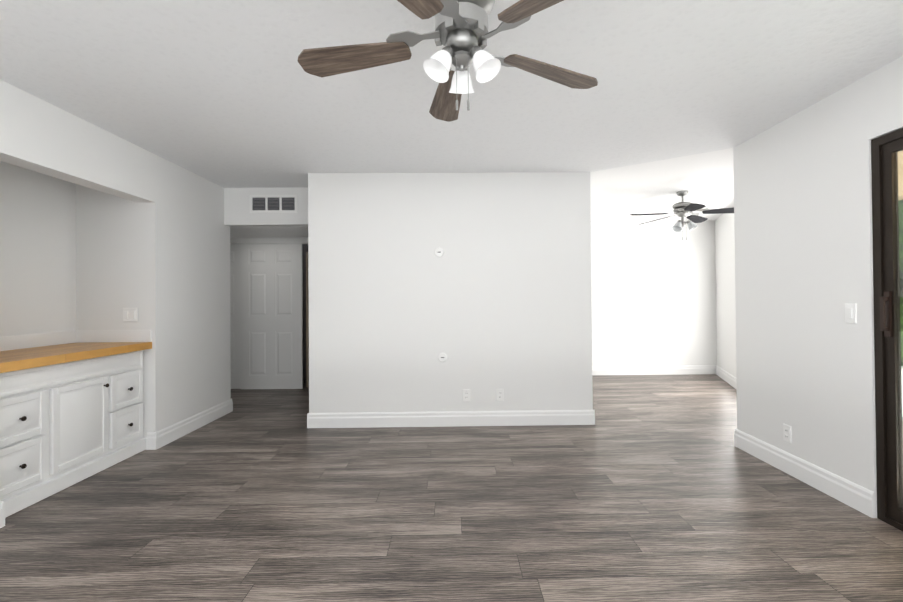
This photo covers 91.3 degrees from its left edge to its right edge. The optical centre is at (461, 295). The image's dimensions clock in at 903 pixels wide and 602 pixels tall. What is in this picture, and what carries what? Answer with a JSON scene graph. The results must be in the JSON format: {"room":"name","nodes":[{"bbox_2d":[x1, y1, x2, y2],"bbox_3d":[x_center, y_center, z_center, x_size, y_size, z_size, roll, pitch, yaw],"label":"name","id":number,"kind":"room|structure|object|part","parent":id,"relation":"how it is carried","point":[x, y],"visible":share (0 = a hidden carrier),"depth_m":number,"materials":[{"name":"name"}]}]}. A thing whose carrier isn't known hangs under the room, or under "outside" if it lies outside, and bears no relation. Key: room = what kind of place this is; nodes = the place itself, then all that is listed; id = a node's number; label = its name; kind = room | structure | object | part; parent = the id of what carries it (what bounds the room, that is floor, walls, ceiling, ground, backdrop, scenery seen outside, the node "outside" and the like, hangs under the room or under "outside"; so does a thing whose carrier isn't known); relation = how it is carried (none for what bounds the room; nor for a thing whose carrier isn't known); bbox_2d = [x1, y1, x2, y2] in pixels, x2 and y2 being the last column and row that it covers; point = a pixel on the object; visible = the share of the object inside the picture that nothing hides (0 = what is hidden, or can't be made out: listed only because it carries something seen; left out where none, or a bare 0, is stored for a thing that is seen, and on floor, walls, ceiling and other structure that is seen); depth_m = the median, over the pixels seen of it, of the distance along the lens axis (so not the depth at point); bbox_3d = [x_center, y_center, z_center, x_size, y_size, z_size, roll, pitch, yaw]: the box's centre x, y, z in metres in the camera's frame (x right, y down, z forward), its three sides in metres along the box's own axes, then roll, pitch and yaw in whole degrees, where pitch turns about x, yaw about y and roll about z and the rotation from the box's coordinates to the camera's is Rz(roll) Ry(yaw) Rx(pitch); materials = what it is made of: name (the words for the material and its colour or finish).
{"room":"empty living room","nodes":[
{"label":"empty living room","id":0,"kind":"room"},
{"bbox_2d":[0,161,75,336],"bbox_3d":[-3.232,0.049,3.014,0.120,2.440,1.250,0,-1,-1],"label":"wall","id":1,"kind":"structure","parent":0,"point":[37,252],"depth_m":3.30,"materials":[{"name":"white paint"}]},
{"bbox_2d":[0,79,230,437],"bbox_3d":[-2.916,0.052,3.629,0.770,2.440,2.470,0,-1,-1],"label":"wall","id":2,"kind":"structure","parent":0,"point":[161,263],"depth_m":3.65,"materials":[{"name":"white paint"}]},
{"bbox_2d":[0,330,151,350],"bbox_3d":[-2.859,0.331,3.017,0.620,0.099,1.250,0,-1,-1],"label":"trim","id":3,"kind":"structure","parent":2,"relation":"attached to","point":[13,342],"depth_m":3.58,"materials":[{"name":"white"}]},
{"bbox_2d":[123,308,137,321],"bbox_3d":[-2.724,0.161,3.625,0.118,0.115,0.012,0,-1,-1],"label":"light switch","id":4,"kind":"object","parent":2,"relation":"attached to","point":[130,314],"visible":1,"depth_m":3.62,"materials":[{"name":"white plastic"}]},
{"bbox_2d":[146,432,157,449],"bbox_3d":[-2.547,1.200,3.631,0.082,0.140,0.016,0,-1,-1],"label":"baseboard","id":5,"kind":"structure","parent":2,"relation":"attached to","point":[151,440],"depth_m":3.62,"materials":[{"name":"white wood"}]},
{"bbox_2d":[157,398,232,448],"bbox_3d":[-2.523,1.205,4.257,0.016,0.140,1.236,0,-1,-1],"label":"baseboard","id":6,"kind":"structure","parent":2,"relation":"attached to","point":[174,432],"depth_m":4.12,"materials":[{"name":"white wood"}]},
{"bbox_2d":[224,188,307,226],"bbox_3d":[-2.018,-0.964,4.827,1.077,0.400,0.120,0,-1,-1],"label":"lintel","id":7,"kind":"object","parent":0,"point":[237,213],"visible":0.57,"depth_m":4.76,"materials":[{"name":"white paint"}]},
{"bbox_2d":[250,195,297,212],"bbox_3d":[-2.026,-0.987,4.762,0.510,0.195,0.010,0,-1,-1],"label":"return vent","id":8,"kind":"object","parent":7,"relation":"attached to","point":[273,203],"visible":1,"depth_m":4.76,"materials":[{"name":"white metal"}]},
{"bbox_2d":[230,237,307,243],"bbox_3d":[-2.682,-0.929,6.107,2.367,0.435,0.120,0,-1,-1],"label":"wall","id":9,"kind":"structure","parent":0,"point":[272,240],"depth_m":6.05,"materials":[{"name":"white paint"}]},
{"bbox_2d":[230,244,240,388],"bbox_3d":[-3.411,0.293,6.097,0.830,1.995,0.035,0,-1,-1],"label":"closet door","id":10,"kind":"structure","parent":9,"relation":"in","point":[235,303],"depth_m":6.09,"materials":[{"name":"white wood"}]},
{"bbox_2d":[241,243,302,388],"bbox_3d":[-2.601,0.287,6.059,0.830,1.995,0.035,0,-1,-1],"label":"closet door","id":11,"kind":"structure","parent":9,"relation":"in","point":[271,316],"depth_m":6.04,"materials":[{"name":"white wood"}]},
{"bbox_2d":[230,226,307,237],"bbox_3d":[-2.673,-0.975,5.463,2.367,0.355,1.170,0,-1,-1],"label":"ceiling","id":12,"kind":"structure","parent":0,"point":[239,232],"depth_m":5.75,"materials":[{"name":"white paint"}]},
{"bbox_2d":[245,226,307,235],"bbox_3d":[-2.175,-0.796,5.463,0.700,0.012,0.700,0,-1,-1],"label":"ceiling access panel","id":13,"kind":"object","parent":12,"relation":"attached to","point":[285,230],"visible":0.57,"depth_m":5.38,"materials":[{"name":"white"}]},
{"bbox_2d":[302,244,307,379],"bbox_3d":[-2.685,0.080,6.788,2.367,2.440,0.120,0,-1,-1],"label":"door frame","id":14,"kind":"structure","parent":0,"point":[304,248],"depth_m":6.73,"materials":[{"name":"grey wood"}]},
{"bbox_2d":[308,172,592,412],"bbox_3d":[-0.121,0.048,5.597,2.725,2.440,2.700,0,-1,-1],"label":"wall","id":15,"kind":"structure","parent":0,"point":[494,297],"depth_m":4.25,"materials":[{"name":"white paint"}]},
{"bbox_2d":[434,248,443,256],"bbox_3d":[-0.212,-0.414,4.242,0.090,0.090,0.015,0,-1,-1],"label":"cap","id":16,"kind":"object","parent":15,"relation":"attached to","point":[438,252],"visible":1,"depth_m":4.24,"materials":[{"name":"white plastic"}]},
{"bbox_2d":[438,353,446,361],"bbox_3d":[-0.178,0.596,4.233,0.090,0.090,0.015,0,-1,-1],"label":"cap","id":17,"kind":"object","parent":15,"relation":"attached to","point":[442,357],"visible":1,"depth_m":4.23,"materials":[{"name":"white plastic"}]},
{"bbox_2d":[307,410,594,427],"bbox_3d":[-0.091,1.186,4.228,2.757,0.140,0.016,0,-1,-1],"label":"baseboard","id":18,"kind":"structure","parent":15,"relation":"attached to","point":[448,419],"depth_m":4.22,"materials":[{"name":"white wood"}]},
{"bbox_2d":[463,389,469,400],"bbox_3d":[0.051,0.961,4.236,0.072,0.116,0.010,0,-1,-1],"label":"outlet","id":19,"kind":"object","parent":15,"relation":"attached to","point":[466,394],"visible":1,"depth_m":4.23,"materials":[{"name":"white plastic"}]},
{"bbox_2d":[496,389,503,400],"bbox_3d":[0.373,0.958,4.241,0.072,0.116,0.010,0,-1,-1],"label":"outlet","id":20,"kind":"object","parent":15,"relation":"attached to","point":[499,394],"visible":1,"depth_m":4.24,"materials":[{"name":"white plastic"}]},
{"bbox_2d":[0,374,902,601],"bbox_3d":[0.180,1.271,2.909,8.200,0.060,8.300,0,-1,-1],"label":"floor","id":21,"kind":"structure","parent":0,"point":[653,488],"depth_m":2.44,"materials":[{"name":"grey wood"}]},
{"bbox_2d":[0,342,151,517],"bbox_3d":[-2.851,0.824,3.013,0.622,0.885,1.244,0,-1,-1],"label":"base cabinet","id":22,"kind":"object","parent":21,"relation":"on","point":[71,414],"visible":1,"depth_m":2.90,"materials":[{"name":"white wood"}]},
{"bbox_2d":[306,252,308,386],"bbox_3d":[-1.839,0.340,6.466,0.684,1.900,0.535,0,-1,-1],"label":"shelf unit","id":23,"kind":"object","parent":21,"relation":"on","point":[307,336],"visible":0.19,"depth_m":6.20,"materials":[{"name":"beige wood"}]},
{"bbox_2d":[0,0,902,220],"bbox_3d":[0.500,-1.251,2.938,7.600,0.100,8.300,0,-1,-1],"label":"ceiling","id":24,"kind":"structure","parent":0,"point":[228,93],"depth_m":2.52,"materials":[{"name":"white paint"}]},
{"bbox_2d":[297,0,597,121],"bbox_3d":[-0.022,-0.943,1.676,1.232,0.531,1.225,0,-1,-1],"label":"fan","id":25,"kind":"object","parent":24,"relation":"hanging from","point":[461,33],"visible":1,"depth_m":1.64,"materials":[{"name":"brown wood"}]},
{"bbox_3d":[-0.414,-0.923,1.714,0.445,0.008,0.148,-3,-12,9],"label":"blade","id":26,"kind":"part","parent":25,"relation":"part of","materials":[{"name":"brown wood"}]},
{"bbox_3d":[-0.190,-0.928,1.271,0.148,0.008,0.445,-13,-4,27],"label":"blade","id":27,"kind":"part","parent":25,"relation":"part of","materials":[{"name":"brown wood"}]},
{"bbox_3d":[-0.063,-0.922,2.064,0.148,0.008,0.445,11,-5,-8],"label":"blade","id":28,"kind":"part","parent":25,"relation":"part of","materials":[{"name":"brown wood"}]},
{"bbox_3d":[0.300,-0.932,1.348,0.445,0.008,0.148,3,13,45],"label":"blade","id":29,"kind":"part","parent":25,"relation":"part of","materials":[{"name":"brown wood"}]},
{"bbox_3d":[0.379,-0.928,1.838,0.445,0.008,0.148,3,9,-27],"label":"blade","id":30,"kind":"part","parent":25,"relation":"part of","materials":[{"name":"brown wood"}]},
{"bbox_2d":[630,190,733,239],"bbox_3d":[2.524,-0.915,5.081,1.166,0.565,1.192,0,-1,-1],"label":"fan","id":31,"kind":"object","parent":24,"relation":"hanging from","point":[682,208],"visible":1,"depth_m":5.04,"materials":[{"name":"grey wood"}]},
{"label":"blade","id":32,"kind":"part","parent":31,"relation":"part of","materials":[{"name":"grey wood"}]},
{"bbox_3d":[2.474,-0.934,4.696,0.148,0.008,0.420,14,5,11],"label":"blade","id":33,"kind":"part","parent":31,"relation":"part of","materials":[{"name":"grey wood"}]},
{"bbox_3d":[2.865,-0.931,5.370,0.420,0.008,0.148,3,-17,-42],"label":"blade","id":34,"kind":"part","parent":31,"relation":"part of","materials":[{"name":"grey wood"}]},
{"label":"blade","id":35,"kind":"part","parent":31,"relation":"part of","materials":[{"name":"grey wood"}]},
{"bbox_2d":[591,221,716,365],"bbox_3d":[2.734,0.039,7.050,3.028,2.440,0.120,0,-1,-1],"label":"wall","id":36,"kind":"structure","parent":0,"point":[653,288],"depth_m":7.00,"materials":[{"name":"white paint"}]},
{"bbox_2d":[592,365,715,374],"bbox_3d":[2.644,1.190,6.970,2.828,0.140,0.016,0,-1,-1],"label":"baseboard","id":37,"kind":"structure","parent":36,"relation":"attached to","point":[654,370],"depth_m":6.97,"materials":[{"name":"white wood"}]},
{"bbox_2d":[715,206,735,377],"bbox_3d":[3.511,0.017,5.291,0.120,2.440,3.600,-1,-1,19],"label":"wall","id":38,"kind":"structure","parent":0,"point":[725,292],"depth_m":6.37,"materials":[{"name":"white paint"}]},
{"bbox_2d":[716,365,736,389],"bbox_3d":[3.456,1.168,5.303,0.016,0.140,3.600,-1,-1,19],"label":"baseboard","id":39,"kind":"structure","parent":38,"relation":"attached to","point":[727,377],"depth_m":6.32,"materials":[{"name":"white wood"}]},
{"bbox_2d":[733,56,902,517],"bbox_3d":[2.323,-0.003,2.103,0.120,2.440,3.000,0,-1,-1],"label":"wall","id":40,"kind":"structure","parent":0,"point":[805,352],"depth_m":2.81,"materials":[{"name":"white paint"}]},
{"bbox_2d":[783,424,791,442],"bbox_3d":[2.251,0.954,3.046,0.010,0.116,0.072,0,-1,-1],"label":"electrical outlet","id":41,"kind":"object","parent":40,"relation":"attached to","point":[787,433],"visible":1,"depth_m":3.04,"materials":[{"name":"white plastic"}]},
{"bbox_2d":[734,429,874,517],"bbox_3d":[2.250,1.156,3.012,0.016,0.140,1.191,0,-1,-1],"label":"baseboard","id":42,"kind":"structure","parent":40,"relation":"attached to","point":[861,499],"depth_m":2.83,"materials":[{"name":"white wood"}]},
{"bbox_2d":[845,303,856,323],"bbox_3d":[2.251,0.104,2.551,0.012,0.116,0.072,0,-1,-1],"label":"light switch","id":43,"kind":"object","parent":40,"relation":"attached to","point":[850,312],"visible":1,"depth_m":2.54,"materials":[{"name":"white plastic"}]},
{"bbox_2d":[871,128,902,530],"bbox_3d":[2.319,0.173,1.514,0.128,2.077,1.819,0,-1,-1],"label":"door frame","id":44,"kind":"structure","parent":40,"relation":"attached to","point":[886,148],"depth_m":2.35,"materials":[{"name":"brown metal"}]},
{"bbox_3d":[-2.870,0.024,0.619,0.770,2.440,3.550,0,-1,-1],"label":"wall","id":45,"kind":"structure","parent":0,"visible":0},
{"bbox_2d":[0,501,4,527],"bbox_3d":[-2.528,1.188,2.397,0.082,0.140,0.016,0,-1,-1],"label":"baseboard","id":46,"kind":"structure","parent":45,"relation":"attached to","point":[3,513],"depth_m":2.40,"materials":[{"name":"white wood"}]},
{"label":"outside","id":47,"kind":"structure","parent":0,"visible":0},
{"bbox_3d":[9.272,1.296,3.517,9.500,0.040,15.000,0,-1,-1],"label":"yard","id":48,"kind":"structure","parent":47,"visible":0},
{"bbox_2d":[898,200,902,365],"bbox_3d":[7.056,-0.974,5.833,4.566,5.494,10.790,0,-1,-1],"label":"hedge","id":49,"kind":"object","parent":48,"relation":"on","point":[901,249],"depth_m":5.98,"materials":[{"name":"green plant"}]},
{"bbox_2d":[901,367,902,416],"bbox_3d":[4.608,1.022,2.949,0.160,0.570,11.000,0,-1,-1],"label":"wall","id":50,"kind":"structure","parent":48,"relation":"on","point":[902,388],"depth_m":4.50,"materials":[{"name":"white paint"}]},
{"bbox_3d":[3.234,-1.414,1.700,1.708,0.120,8.500,0,-1,-1],"label":"soffit","id":51,"kind":"structure","parent":0,"visible":0},
{"bbox_2d":[898,150,902,200],"bbox_3d":[4.010,-1.130,1.710,0.160,0.460,8.500,0,-1,-1],"label":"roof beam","id":52,"kind":"structure","parent":51,"relation":"attached to","point":[900,192],"depth_m":3.91,"materials":[{"name":"beige paint"}]}
]}

